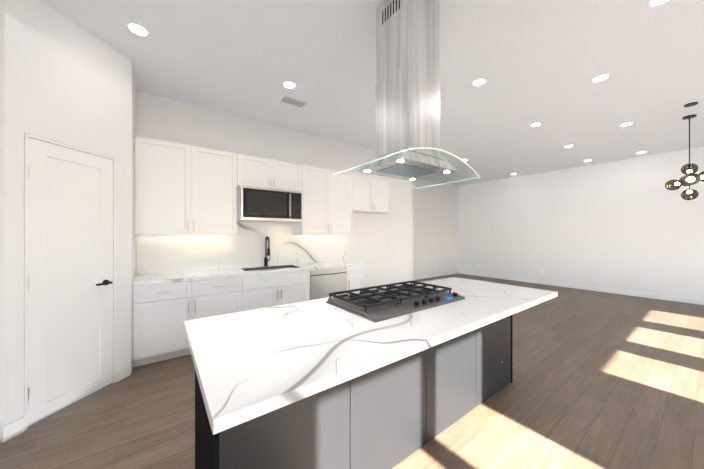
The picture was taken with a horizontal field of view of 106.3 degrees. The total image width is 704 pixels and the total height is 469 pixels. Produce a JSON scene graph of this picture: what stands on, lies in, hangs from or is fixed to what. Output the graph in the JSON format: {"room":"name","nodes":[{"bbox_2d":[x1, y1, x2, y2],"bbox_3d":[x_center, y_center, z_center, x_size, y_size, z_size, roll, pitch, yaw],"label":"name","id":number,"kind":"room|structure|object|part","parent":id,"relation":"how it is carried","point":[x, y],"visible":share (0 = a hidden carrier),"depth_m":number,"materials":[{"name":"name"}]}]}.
{"room":"kitchen","nodes":[
{"label":"kitchen","id":0,"kind":"room"},
{"bbox_2d":[0,0,4,441],"bbox_3d":[-3.183,-0.176,1.245,1.980,3.150,0.120,0,0,-36],"label":"wall","id":1,"kind":"structure","parent":0,"point":[2,189],"depth_m":1.78,"materials":[{"name":"white paint"}]},
{"bbox_2d":[4,0,131,425],"bbox_3d":[-2.342,-0.176,2.225,0.120,3.150,0.878,0,0,9],"label":"wall","id":2,"kind":"structure","parent":0,"point":[68,81],"depth_m":2.05,"materials":[{"name":"white paint"}]},
{"bbox_2d":[24,133,115,429],"bbox_3d":[-2.313,0.338,2.191,0.168,2.122,0.625,0,0,9],"label":"door frame","id":3,"kind":"structure","parent":2,"relation":"in","point":[104,282],"depth_m":1.89,"materials":[{"name":"white paint"}]},
{"bbox_2d":[28,137,112,426],"bbox_3d":[-2.305,0.343,2.188,0.041,2.088,0.589,0,0,9],"label":"pantry door","id":4,"kind":"structure","parent":3,"relation":"attached to","point":[70,267],"depth_m":2.14,"materials":[{"name":"white paint"}]},
{"bbox_3d":[-2.333,0.349,1.898,0.008,1.690,0.008,0,0,9],"label":"pantry door hinges","id":5,"kind":"part","parent":4,"relation":"part of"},
{"bbox_3d":[-2.223,0.439,2.371,0.098,0.052,0.143,0,0,-36],"label":"handle","id":6,"kind":"part","parent":3,"relation":"part of","materials":[{"name":"black metal"}]},
{"bbox_2d":[132,66,135,367],"bbox_3d":[-2.464,-0.175,2.886,0.120,3.150,0.675,0,0,-36],"label":"wall","id":7,"kind":"structure","parent":0,"point":[133,135],"depth_m":2.85,"materials":[{"name":"white paint"}]},
{"bbox_2d":[136,90,412,289],"bbox_3d":[-0.683,-0.175,4.685,5.120,3.150,0.120,0,0,-36],"label":"wall","id":8,"kind":"structure","parent":0,"point":[380,246],"depth_m":4.55,"materials":[{"name":"white paint"}]},
{"bbox_2d":[134,136,237,234],"bbox_3d":[-2.077,-0.546,3.367,1.067,1.090,0.350,0,0,-36],"label":"upper cabinet","id":9,"kind":"object","parent":8,"relation":"attached to","point":[181,189],"depth_m":3.19,"materials":[{"name":"white paint"}]},
{"bbox_2d":[136,233,343,272],"bbox_3d":[-1.367,0.245,4.093,3.072,0.482,0.020,0,0,-36],"label":"backsplash","id":10,"kind":"structure","parent":8,"relation":"attached to","point":[154,253],"depth_m":3.78,"materials":[{"name":"white stone"}]},
{"bbox_2d":[238,184,301,223],"bbox_3d":[-1.248,-0.428,3.934,0.879,0.456,0.415,0,0,-36],"label":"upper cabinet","id":11,"kind":"object","parent":8,"relation":"attached to","point":[255,202],"depth_m":3.75,"materials":[{"name":"white paint"}]},
{"bbox_2d":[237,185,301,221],"bbox_3d":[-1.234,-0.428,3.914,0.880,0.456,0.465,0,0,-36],"label":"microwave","id":12,"kind":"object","parent":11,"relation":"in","point":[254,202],"depth_m":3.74,"materials":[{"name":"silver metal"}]},
{"bbox_2d":[238,154,301,191],"bbox_3d":[-1.264,-0.875,3.963,0.950,0.430,0.350,0,0,-36],"label":"upper cabinet","id":13,"kind":"object","parent":8,"relation":"attached to","point":[270,173],"depth_m":3.79,"materials":[{"name":"white paint"}]},
{"bbox_2d":[293,165,353,234],"bbox_3d":[-0.482,-0.545,4.537,0.990,1.090,0.350,0,0,-36],"label":"upper cabinet","id":14,"kind":"object","parent":8,"relation":"attached to","point":[327,199],"depth_m":4.36,"materials":[{"name":"white paint"}]},
{"bbox_2d":[354,174,389,213],"bbox_3d":[0.289,-0.760,5.102,0.921,0.660,0.350,0,0,-36],"label":"upper cabinet","id":15,"kind":"object","parent":8,"relation":"attached to","point":[371,194],"depth_m":4.94,"materials":[{"name":"white paint"}]},
{"bbox_2d":[0,273,703,468],"bbox_3d":[1.400,1.450,3.087,11.790,0.100,7.720,0,0,-36],"label":"floor","id":16,"kind":"structure","parent":0,"point":[603,380],"depth_m":2.11,"materials":[{"name":"brown wood"}]},
{"bbox_2d":[132,277,243,366],"bbox_3d":[-1.999,0.963,3.264,1.072,0.874,0.610,0,0,-36],"label":"base cabinet","id":17,"kind":"object","parent":16,"relation":"on","point":[178,281],"depth_m":2.92,"materials":[{"name":"white paint"}]},
{"bbox_2d":[132,261,365,284],"bbox_3d":[-1.186,0.506,3.847,3.072,0.040,0.632,0,0,-36],"label":"countertop","id":18,"kind":"structure","parent":17,"relation":"on","point":[193,274],"depth_m":3.36,"materials":[{"name":"white stone"}]},
{"bbox_2d":[264,237,271,264],"bbox_3d":[-1.286,0.258,4.002,0.060,0.456,0.178,0,0,-36],"label":"faucet","id":19,"kind":"object","parent":18,"relation":"on","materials":[{"name":"black metal"}]},
{"bbox_2d":[244,265,303,272],"bbox_3d":[-1.170,0.622,3.843,0.788,0.268,0.408,0,0,-36],"label":"sink","id":20,"kind":"object","parent":18,"relation":"in","point":[257,266],"depth_m":4.04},
{"bbox_2d":[244,269,311,310],"bbox_3d":[-1.183,0.963,3.862,0.951,0.874,0.610,0,0,-36],"label":"base cabinet","id":21,"kind":"object","parent":16,"relation":"on","point":[269,289],"depth_m":3.60,"materials":[{"name":"white paint"}]},
{"bbox_2d":[312,269,347,299],"bbox_3d":[-0.532,0.963,4.339,0.663,0.874,0.610,0,0,-36],"label":"base cabinet","id":22,"kind":"object","parent":16,"relation":"on","point":[324,281],"depth_m":4.08,"materials":[{"name":"white paint"}]},
{"bbox_2d":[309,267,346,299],"bbox_3d":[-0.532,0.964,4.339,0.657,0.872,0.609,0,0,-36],"label":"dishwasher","id":23,"kind":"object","parent":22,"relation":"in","point":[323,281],"depth_m":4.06,"materials":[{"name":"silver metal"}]},
{"bbox_2d":[195,313,514,468],"bbox_3d":[0.316,0.962,1.995,2.539,0.874,0.615,0,0,-36],"label":"kitchen island","id":24,"kind":"object","parent":16,"relation":"on","point":[390,376],"depth_m":1.49,"materials":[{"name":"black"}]},
{"bbox_2d":[184,277,557,436],"bbox_3d":[0.399,0.505,1.856,2.610,0.040,0.982,0,0,-36],"label":"island countertop","id":25,"kind":"structure","parent":24,"relation":"on","point":[249,365],"depth_m":1.19,"materials":[{"name":"white stone"}]},
{"bbox_2d":[324,281,467,320],"bbox_3d":[0.334,0.451,1.928,0.901,0.068,0.529,0,0,-36],"label":"cooktop","id":26,"kind":"object","parent":25,"relation":"in","point":[378,304],"depth_m":1.82,"materials":[{"name":"black metal"}]},
{"bbox_2d":[348,265,363,292],"bbox_3d":[-0.115,0.963,4.645,0.371,0.874,0.610,0,0,-36],"label":"base cabinet","id":27,"kind":"object","parent":16,"relation":"on","point":[355,272],"depth_m":4.41,"materials":[{"name":"white paint"}]},
{"bbox_2d":[42,0,703,185],"bbox_3d":[1.400,-1.800,3.089,11.790,0.100,7.720,0,0,-36],"label":"ceiling","id":28,"kind":"structure","parent":0,"point":[544,62],"depth_m":2.78,"materials":[{"name":"white paint"}]},
{"bbox_2d":[126,22,149,36],"bbox_3d":[-1.823,-1.747,2.250,0.164,0.007,0.164,0,0,-36],"label":"recessed light","id":29,"kind":"object","parent":28,"relation":"in","point":[138,29],"visible":1,"depth_m":2.24,"materials":[{"name":"white plastic"}]},
{"bbox_2d":[282,80,296,88],"bbox_3d":[-0.730,-1.746,3.076,0.164,0.007,0.164,0,0,-36],"label":"recessed light","id":30,"kind":"object","parent":28,"relation":"in","point":[288,84],"visible":1,"depth_m":3.06,"materials":[{"name":"white plastic"}]},
{"bbox_2d":[278,95,307,107],"bbox_3d":[-0.770,-1.744,3.469,0.340,0.012,0.180,0,0,-36],"label":"ceiling vent","id":31,"kind":"object","parent":28,"relation":"in","point":[286,99],"visible":1,"depth_m":3.45,"materials":[{"name":"white plastic"}]},
{"bbox_2d":[332,0,479,188],"bbox_3d":[0.423,-1.095,2.011,0.960,1.308,0.620,0,0,-36],"label":"range hood","id":32,"kind":"object","parent":28,"relation":"hanging from","point":[407,116],"visible":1,"depth_m":1.89,"materials":[{"name":"silver metal"}]},
{"bbox_3d":[0.423,-0.502,2.011,0.960,0.123,0.620,0,0,-36],"label":"glass","id":33,"kind":"part","parent":32,"relation":"part of","materials":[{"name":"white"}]},
{"bbox_2d":[471,77,486,85],"bbox_3d":[1.457,-1.746,3.019,0.164,0.007,0.164,0,0,-36],"label":"recessed light","id":34,"kind":"object","parent":28,"relation":"in","point":[479,81],"visible":1,"depth_m":3.01,"materials":[{"name":"white plastic"}]},
{"bbox_2d":[529,122,541,126],"bbox_3d":[2.918,-1.746,4.189,0.164,0.007,0.164,0,0,-36],"label":"recessed light","id":35,"kind":"object","parent":28,"relation":"in","point":[535,124],"visible":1,"depth_m":4.17,"materials":[{"name":"white plastic"}]},
{"bbox_2d":[591,73,610,82],"bbox_3d":[2.777,-1.746,2.945,0.164,0.007,0.164,0,0,-36],"label":"recessed light","id":36,"kind":"object","parent":28,"relation":"in","point":[601,77],"visible":1,"depth_m":2.93,"materials":[{"name":"white plastic"}]},
{"bbox_2d":[619,122,633,125],"bbox_3d":[4.346,-1.746,4.170,0.164,0.007,0.164,0,0,-36],"label":"recessed light","id":37,"kind":"object","parent":28,"relation":"in","point":[626,123],"visible":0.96,"depth_m":4.17,"materials":[{"name":"white plastic"}]},
{"bbox_2d":[646,0,669,7],"bbox_3d":[2.294,-1.747,1.946,0.164,0.007,0.164,0,0,-36],"label":"recessed light","id":38,"kind":"object","parent":28,"relation":"in","point":[652,3],"visible":1,"depth_m":1.98,"materials":[{"name":"white plastic"}]},
{"bbox_2d":[665,114,703,199],"bbox_3d":[4.998,-1.128,3.904,0.603,1.244,0.472,0,0,-36],"label":"chandelier","id":39,"kind":"object","parent":28,"relation":"hanging from","point":[689,170],"visible":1,"depth_m":3.87,"materials":[{"name":"black metal"}]},
{"bbox_3d":[4.999,-1.192,3.904,0.350,1.114,0.228,0,0,-36],"label":"frame","id":40,"kind":"part","parent":39,"relation":"part of","materials":[{"name":"black metal"}]},
{"bbox_2d":[684,102,697,106],"bbox_3d":[4.549,-1.742,3.538,0.120,0.014,0.120,0,0,-36],"label":"ceiling canopy","id":41,"kind":"object","parent":28,"relation":"attached to","point":[691,104],"visible":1,"depth_m":3.52,"materials":[{"name":"black metal"}]},
{"bbox_2d":[413,179,457,276],"bbox_3d":[2.217,-0.173,8.399,4.190,3.150,0.120,0,0,-36],"label":"wall","id":42,"kind":"structure","parent":0,"point":[435,224],"depth_m":8.70,"materials":[{"name":"white paint"}]},
{"bbox_2d":[413,270,458,279],"bbox_3d":[2.245,1.350,8.334,3.920,0.105,0.017,0,0,-36],"label":"baseboard","id":43,"kind":"structure","parent":42,"relation":"attached to","point":[452,272],"depth_m":8.70,"materials":[{"name":"white paint"}]},
{"bbox_2d":[458,146,703,299],"bbox_3d":[6.141,-0.174,6.490,0.120,3.150,7.600,0,0,-36],"label":"wall","id":44,"kind":"structure","parent":0,"point":[633,224],"depth_m":6.53,"materials":[{"name":"white paint"}]},
{"bbox_2d":[459,271,703,304],"bbox_3d":[6.051,1.349,6.498,0.014,0.105,7.480,0,0,-36],"label":"baseboard","id":45,"kind":"structure","parent":44,"relation":"attached to","point":[631,293],"depth_m":6.48,"materials":[{"name":"white paint"}]}
]}

